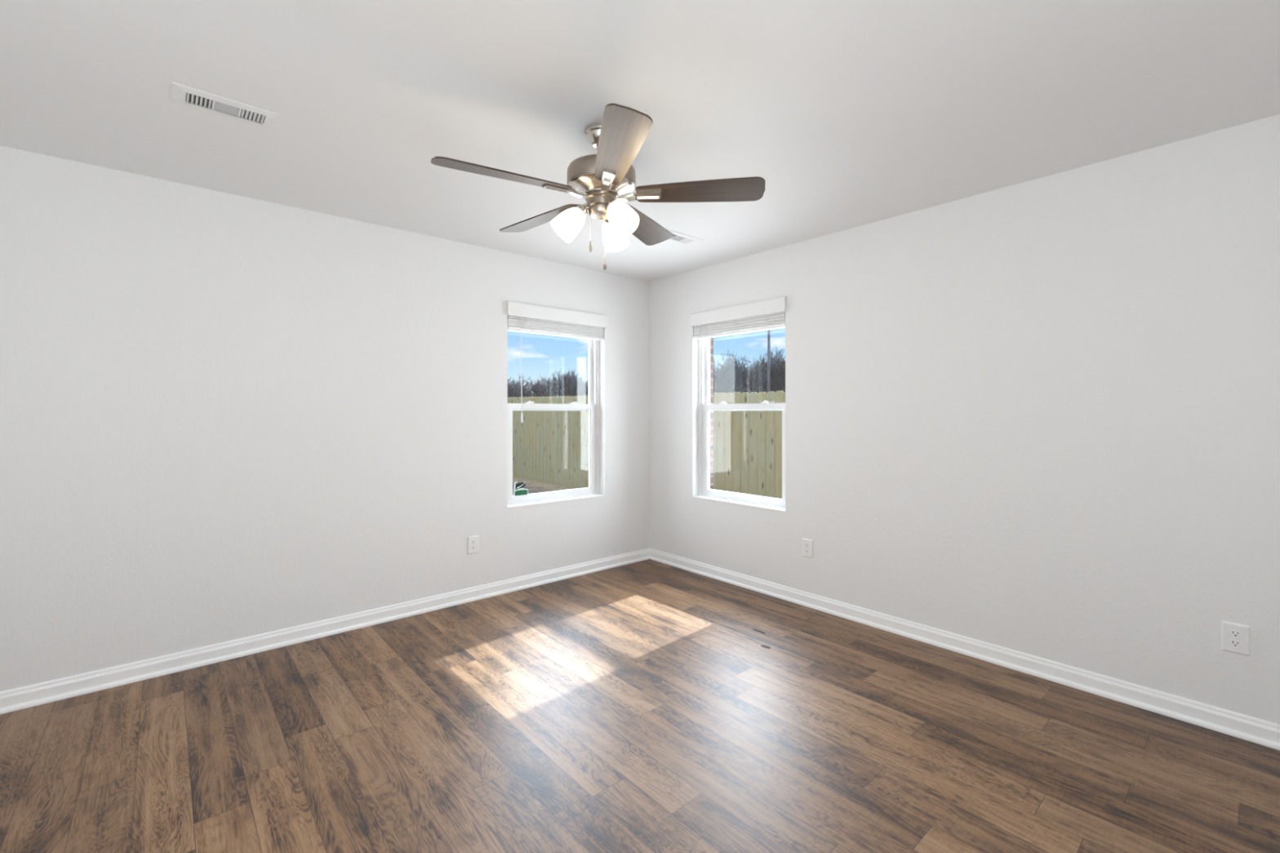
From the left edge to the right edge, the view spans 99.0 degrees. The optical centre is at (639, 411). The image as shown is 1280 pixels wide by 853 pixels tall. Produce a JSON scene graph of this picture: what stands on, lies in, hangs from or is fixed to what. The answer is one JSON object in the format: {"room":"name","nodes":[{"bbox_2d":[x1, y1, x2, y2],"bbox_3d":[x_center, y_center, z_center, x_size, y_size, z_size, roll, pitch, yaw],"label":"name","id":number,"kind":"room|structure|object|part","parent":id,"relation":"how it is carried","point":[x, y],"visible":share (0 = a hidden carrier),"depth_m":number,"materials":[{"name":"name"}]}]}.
{"room":"empty bedroom","nodes":[
{"label":"empty bedroom","id":0,"kind":"room"},
{"bbox_2d":[0,145,649,691],"bbox_3d":[-1.705,0.075,3.366,4.620,2.440,0.150,0,0,-41],"label":"wall","id":1,"kind":"structure","parent":0,"point":[224,416],"depth_m":2.92,"materials":[{"name":"white paint"}]},
{"bbox_2d":[0,547,649,714],"bbox_3d":[-1.602,1.250,3.338,4.500,0.089,0.027,0,0,-41],"label":"baseboard","id":2,"kind":"structure","parent":1,"relation":"attached to","point":[49,691],"depth_m":2.97,"materials":[{"name":"paint"}]},
{"bbox_2d":[467,535,478,554],"bbox_3d":[-1.144,0.916,3.751,0.078,0.119,0.008,0,0,-41],"label":"wall outlet","id":3,"kind":"object","parent":1,"relation":"attached to","point":[473,541],"visible":1,"depth_m":3.75,"materials":[{"name":"plastic"}]},
{"bbox_2d":[507,339,604,508],"bbox_3d":[-0.677,-0.032,4.276,0.874,1.455,0.176,0,0,-41],"label":"window","id":4,"kind":"structure","parent":1,"relation":"in","point":[593,491],"depth_m":4.46,"materials":[{"name":"white plastic"}]},
{"bbox_2d":[514,481,528,496],"bbox_3d":[-0.892,0.579,4.098,0.118,0.115,0.002,0,0,-41],"label":"decal","id":5,"kind":"object","parent":4,"relation":"attached to","point":[522,491],"visible":1,"depth_m":4.09},
{"bbox_3d":[-0.684,0.302,4.284,0.807,0.724,0.030,0,0,-41],"label":"sash","id":6,"kind":"part","parent":4,"relation":"part of","materials":[{"name":"white plastic"}]},
{"bbox_3d":[-0.708,-0.366,4.311,0.811,0.723,0.030,0,0,-41],"label":"sash","id":7,"kind":"part","parent":4,"relation":"part of","materials":[{"name":"white plastic"}]},
{"bbox_3d":[-0.642,0.691,4.235,0.874,0.010,0.068,0,0,-41],"label":"sill","id":8,"kind":"part","parent":4,"relation":"part of","materials":[{"name":"paint"}]},
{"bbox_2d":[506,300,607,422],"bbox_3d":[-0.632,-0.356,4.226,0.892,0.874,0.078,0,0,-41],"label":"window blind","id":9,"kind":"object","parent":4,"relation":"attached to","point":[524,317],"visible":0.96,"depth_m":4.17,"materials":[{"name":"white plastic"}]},
{"bbox_3d":[-0.640,-0.596,4.233,0.858,0.017,0.052,0,0,-41],"label":"rail","id":10,"kind":"part","parent":9,"relation":"part of","materials":[{"name":"white plastic"}]},
{"bbox_2d":[0,559,1279,852],"bbox_3d":[-0.130,1.355,1.675,4.770,0.120,4.770,0,0,-41],"label":"floor","id":11,"kind":"structure","parent":0,"point":[639,707],"depth_m":2.11,"materials":[{"name":"brown wood"}]},
{"bbox_2d":[0,0,1279,281],"bbox_3d":[-0.130,-1.205,1.675,4.770,0.120,4.770,0,0,-41],"label":"ceiling","id":12,"kind":"structure","parent":0,"point":[850,113],"depth_m":2.00,"materials":[{"name":"white paint"}]},
{"bbox_2d":[171,81,279,129],"bbox_3d":[-1.555,-1.141,2.057,0.316,0.008,0.146,0,0,-41],"label":"ceiling vent","id":13,"kind":"object","parent":12,"relation":"in","point":[180,94],"visible":1,"depth_m":2.04,"materials":[{"name":"metal"}]},
{"bbox_2d":[431,102,765,270],"bbox_3d":[-0.192,-0.859,2.252,1.264,0.572,1.247,0,0,-41],"label":"ceiling fan","id":14,"kind":"object","parent":12,"relation":"hanging from","point":[606,178],"visible":1,"depth_m":2.16,"materials":[{"name":"brown wood"}]},
{"bbox_3d":[-0.507,-0.883,2.041,0.514,0.006,0.148,0,13,-30],"label":"fan blade","id":15,"kind":"part","parent":14,"relation":"part of","materials":[{"name":"brown wood"}]},
{"bbox_3d":[-0.455,-0.883,2.510,0.514,0.006,0.148,0,13,42],"label":"fan blade","id":16,"kind":"part","parent":14,"relation":"part of","materials":[{"name":"brown wood"}]},
{"bbox_3d":[-0.298,-0.758,2.220,0.136,0.142,0.125,0,0,-41],"label":"lamp shade","id":17,"kind":"part","parent":14,"relation":"part of","materials":[{"name":"white glass"}]},
{"bbox_3d":[-0.202,-0.750,2.231,0.002,0.106,0.002,0,0,-41],"label":"pull chain","id":18,"kind":"part","parent":14,"relation":"part of","materials":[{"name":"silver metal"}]},
{"bbox_3d":[-0.158,-0.901,2.240,0.273,0.041,0.273,0,0,-41],"label":"dish","id":19,"kind":"part","parent":14,"relation":"part of","materials":[{"name":"silver metal"}]},
{"bbox_3d":[-0.111,-0.758,2.373,0.138,0.142,0.123,0,0,-41],"label":"lamp shade","id":20,"kind":"part","parent":14,"relation":"part of","materials":[{"name":"white glass"}]},
{"bbox_3d":[-0.078,-0.767,2.141,0.052,0.076,0.074,0,0,-41],"label":"light bulb","id":21,"kind":"part","parent":14,"relation":"part of","materials":[{"name":"white glass"}]},
{"bbox_3d":[-0.073,-0.758,2.133,0.111,0.142,0.141,0,0,-41],"label":"lamp shade","id":22,"kind":"part","parent":14,"relation":"part of","materials":[{"name":"white glass"}]},
{"bbox_3d":[-0.077,-0.883,1.846,0.148,0.006,0.514,13,-3,-11],"label":"fan blade","id":23,"kind":"part","parent":14,"relation":"part of","materials":[{"name":"brown wood"}]},
{"bbox_3d":[0.008,-0.883,2.606,0.148,0.006,0.514,-14,-6,24],"label":"fan blade","id":24,"kind":"part","parent":14,"relation":"part of","materials":[{"name":"brown wood"}]},
{"bbox_3d":[0.241,-0.883,2.195,0.514,0.006,0.148,0,-13,6],"label":"fan blade","id":25,"kind":"part","parent":14,"relation":"part of","materials":[{"name":"brown wood"}]},
{"bbox_2d":[666,229,702,244],"bbox_3d":[0.250,-1.141,3.593,0.316,0.008,0.146,0,0,-41],"label":"ceiling vent","id":26,"kind":"object","parent":12,"relation":"in","point":[682,238],"visible":0.73,"depth_m":3.60,"materials":[{"name":"metal"}]},
{"bbox_2d":[710,337,713,488],"bbox_3d":[1.776,0.120,3.233,0.090,3.150,5.170,0,0,-41],"label":"wall","id":27,"kind":"structure","parent":0,"point":[711,339],"depth_m":4.61,"materials":[{"name":"brown brick"}]},
{"bbox_2d":[649,114,1279,724],"bbox_3d":[1.610,0.075,3.194,0.150,2.440,4.770,0,0,-41],"label":"wall","id":28,"kind":"structure","parent":0,"point":[1040,417],"depth_m":2.67,"materials":[{"name":"white paint"}]},
{"bbox_2d":[690,296,786,339],"bbox_3d":[0.730,-0.689,4.114,0.078,0.209,0.892,0,0,-41],"label":"window blind","id":29,"kind":"object","parent":28,"relation":"attached to","point":[766,314],"visible":0.97,"depth_m":4.06,"materials":[{"name":"white plastic"}]},
{"bbox_3d":[0.737,-0.596,4.123,0.052,0.017,0.858,0,0,-41],"label":"rail","id":30,"kind":"part","parent":29,"relation":"part of","materials":[{"name":"white plastic"}]},
{"bbox_2d":[692,337,785,512],"bbox_3d":[0.779,-0.032,4.160,0.176,1.455,0.874,0,0,-41],"label":"window","id":31,"kind":"structure","parent":28,"relation":"in","point":[704,492],"depth_m":4.40,"materials":[{"name":"white plastic"}]},
{"bbox_3d":[0.739,0.691,4.124,0.068,0.010,0.874,0,0,-41],"label":"sill","id":32,"kind":"part","parent":31,"relation":"part of","materials":[{"name":"paint"}]},
{"bbox_3d":[0.815,-0.366,4.191,0.030,0.723,0.811,0,0,-41],"label":"sash","id":33,"kind":"part","parent":31,"relation":"part of","materials":[{"name":"white plastic"}]},
{"bbox_3d":[0.788,0.302,4.167,0.030,0.724,0.807,0,0,-41],"label":"sash","id":34,"kind":"part","parent":31,"relation":"part of","materials":[{"name":"white plastic"}]},
{"bbox_2d":[802,538,813,558],"bbox_3d":[1.115,0.912,3.641,0.008,0.119,0.078,0,0,-41],"label":"wall outlet","id":35,"kind":"object","parent":28,"relation":"attached to","point":[807,544],"visible":1,"depth_m":3.63,"materials":[{"name":"plastic"}]},
{"bbox_2d":[648,548,1279,750],"bbox_3d":[1.558,1.250,3.119,0.027,0.089,4.486,0,0,-41],"label":"baseboard","id":36,"kind":"structure","parent":28,"relation":"attached to","point":[1265,733],"depth_m":2.72,"materials":[{"name":"paint"}]},
{"bbox_2d":[1221,620,1249,656],"bbox_3d":[2.384,0.909,2.188,0.008,0.119,0.078,0,0,-41],"label":"wall outlet","id":37,"kind":"object","parent":28,"relation":"attached to","point":[1235,637],"visible":1,"depth_m":2.19,"materials":[{"name":"plastic"}]},
{"bbox_2d":[1229,639,1241,648],"bbox_3d":[2.382,0.929,2.186,0.002,0.027,0.034,0,0,-41],"label":"socket","id":38,"kind":"object","parent":37,"relation":"attached to","point":[1233,643],"depth_m":2.19,"materials":[{"name":"plastic"}]},
{"bbox_2d":[1229,629,1241,638],"bbox_3d":[2.382,0.889,2.186,0.002,0.027,0.034,0,0,-41],"label":"socket","id":39,"kind":"object","parent":37,"relation":"attached to","point":[1233,633],"depth_m":2.19,"materials":[{"name":"plastic"}]},
{"label":"outside","id":40,"kind":"structure","parent":0,"visible":0},
{"bbox_2d":[512,475,577,495],"bbox_3d":[-3.446,1.415,46.883,110.000,0.240,92.000,0,0,-41],"label":"ground","id":41,"kind":"structure","parent":40,"point":[534,486],"depth_m":10.79,"materials":[{"name":"beige soil"}]},
{"bbox_2d":[507,378,525,397],"bbox_3d":[-5.211,0.015,21.897,1.789,2.841,1.827,0,0,-31],"label":"bare tree","id":42,"kind":"object","parent":41,"relation":"on","point":[510,392],"visible":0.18,"depth_m":22.11,"materials":[{"name":"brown plant"}]},
{"bbox_2d":[507,373,529,395],"bbox_3d":[-6.990,-0.439,27.396,3.873,3.712,3.459,0,0,-33],"label":"bare tree","id":43,"kind":"object","parent":41,"relation":"on","point":[522,383],"visible":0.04,"depth_m":28.63,"materials":[{"name":"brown plant"}]},
{"bbox_2d":[514,380,533,397],"bbox_3d":[-6.513,-0.227,30.427,2.039,3.238,2.082,0,0,-25],"label":"bare tree","id":44,"kind":"object","parent":41,"relation":"on","point":[517,380],"visible":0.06,"depth_m":30.62,"materials":[{"name":"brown plant"}]},
{"bbox_2d":[513,379,546,397],"bbox_3d":[-5.049,-0.042,25.352,2.112,2.950,1.865,0,0,43],"label":"bare tree","id":45,"kind":"object","parent":41,"relation":"on","point":[535,384],"visible":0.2,"depth_m":25.07,"materials":[{"name":"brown plant"}]},
{"bbox_2d":[514,377,555,396],"bbox_3d":[-6.258,-0.394,34.445,3.726,3.570,3.327,0,0,20],"label":"bare tree","id":46,"kind":"object","parent":41,"relation":"on","point":[540,380],"visible":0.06,"depth_m":33.62,"materials":[{"name":"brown plant"}]},
{"bbox_2d":[525,369,588,396],"bbox_3d":[-2.727,-0.142,22.941,3.335,3.196,2.978,0,0,18],"label":"bare tree","id":47,"kind":"object","parent":41,"relation":"on","point":[575,388],"visible":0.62,"depth_m":22.30,"materials":[{"name":"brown plant"}]},
{"bbox_2d":[539,368,586,397],"bbox_3d":[-4.035,-0.512,31.198,4.016,3.849,3.587,0,0,-44],"label":"bare tree","id":48,"kind":"object","parent":41,"relation":"on","point":[553,379],"visible":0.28,"depth_m":31.09,"materials":[{"name":"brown plant"}]},
{"bbox_2d":[552,368,588,396],"bbox_3d":[-3.573,-0.433,29.065,2.349,3.716,2.661,0,0,8],"label":"bare tree","id":49,"kind":"object","parent":41,"relation":"on","point":[564,375],"visible":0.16,"depth_m":28.48,"materials":[{"name":"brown plant"}]},
{"bbox_2d":[507,391,785,498],"bbox_3d":[-0.314,0.607,9.609,0.145,1.917,12.926,0,0,-41],"label":"wooden fence","id":50,"kind":"object","parent":41,"relation":"on","point":[550,446],"visible":0.27,"depth_m":7.88,"materials":[{"name":"brown wood"}]},
{"bbox_2d":[713,357,750,394],"bbox_3d":[2.577,-0.139,17.369,2.047,3.251,2.091,0,0,-7],"label":"bare tree","id":51,"kind":"object","parent":41,"relation":"on","point":[723,386],"visible":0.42,"depth_m":17.25,"materials":[{"name":"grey plant"}]},
{"bbox_2d":[713,346,785,393],"bbox_3d":[4.879,-0.467,20.777,4.102,3.932,3.664,0,0,20],"label":"bare tree","id":52,"kind":"object","parent":41,"relation":"on","point":[778,373],"visible":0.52,"depth_m":20.04,"materials":[{"name":"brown plant"}]},
{"bbox_2d":[713,351,785,392],"bbox_3d":[4.168,-0.805,26.512,4.242,4.552,4.750,0,0,-31],"label":"bare tree","id":53,"kind":"object","parent":41,"relation":"on","point":[732,354],"visible":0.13,"depth_m":26.71,"materials":[{"name":"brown plant"}]},
{"bbox_2d":[722,356,782,393],"bbox_3d":[5.992,-0.798,29.088,4.224,4.533,4.730,0,0,6],"label":"bare tree","id":54,"kind":"object","parent":41,"relation":"on","point":[761,357],"visible":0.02,"depth_m":29.23,"materials":[{"name":"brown plant"}]},
{"bbox_2d":[729,361,777,394],"bbox_3d":[4.776,-0.380,22.751,2.383,3.705,2.333,0,0,-15],"label":"bare tree","id":55,"kind":"object","parent":41,"relation":"on","point":[749,385],"visible":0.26,"depth_m":22.65,"materials":[{"name":"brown plant"}]},
{"bbox_2d":[767,329,770,391],"bbox_3d":[4.589,-1.765,19.466,0.280,6.560,0.280,0,0,-41],"label":"utility pole","id":56,"kind":"object","parent":41,"relation":"on","point":[768,331],"visible":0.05,"depth_m":19.42,"materials":[{"name":"wood"}]}
]}

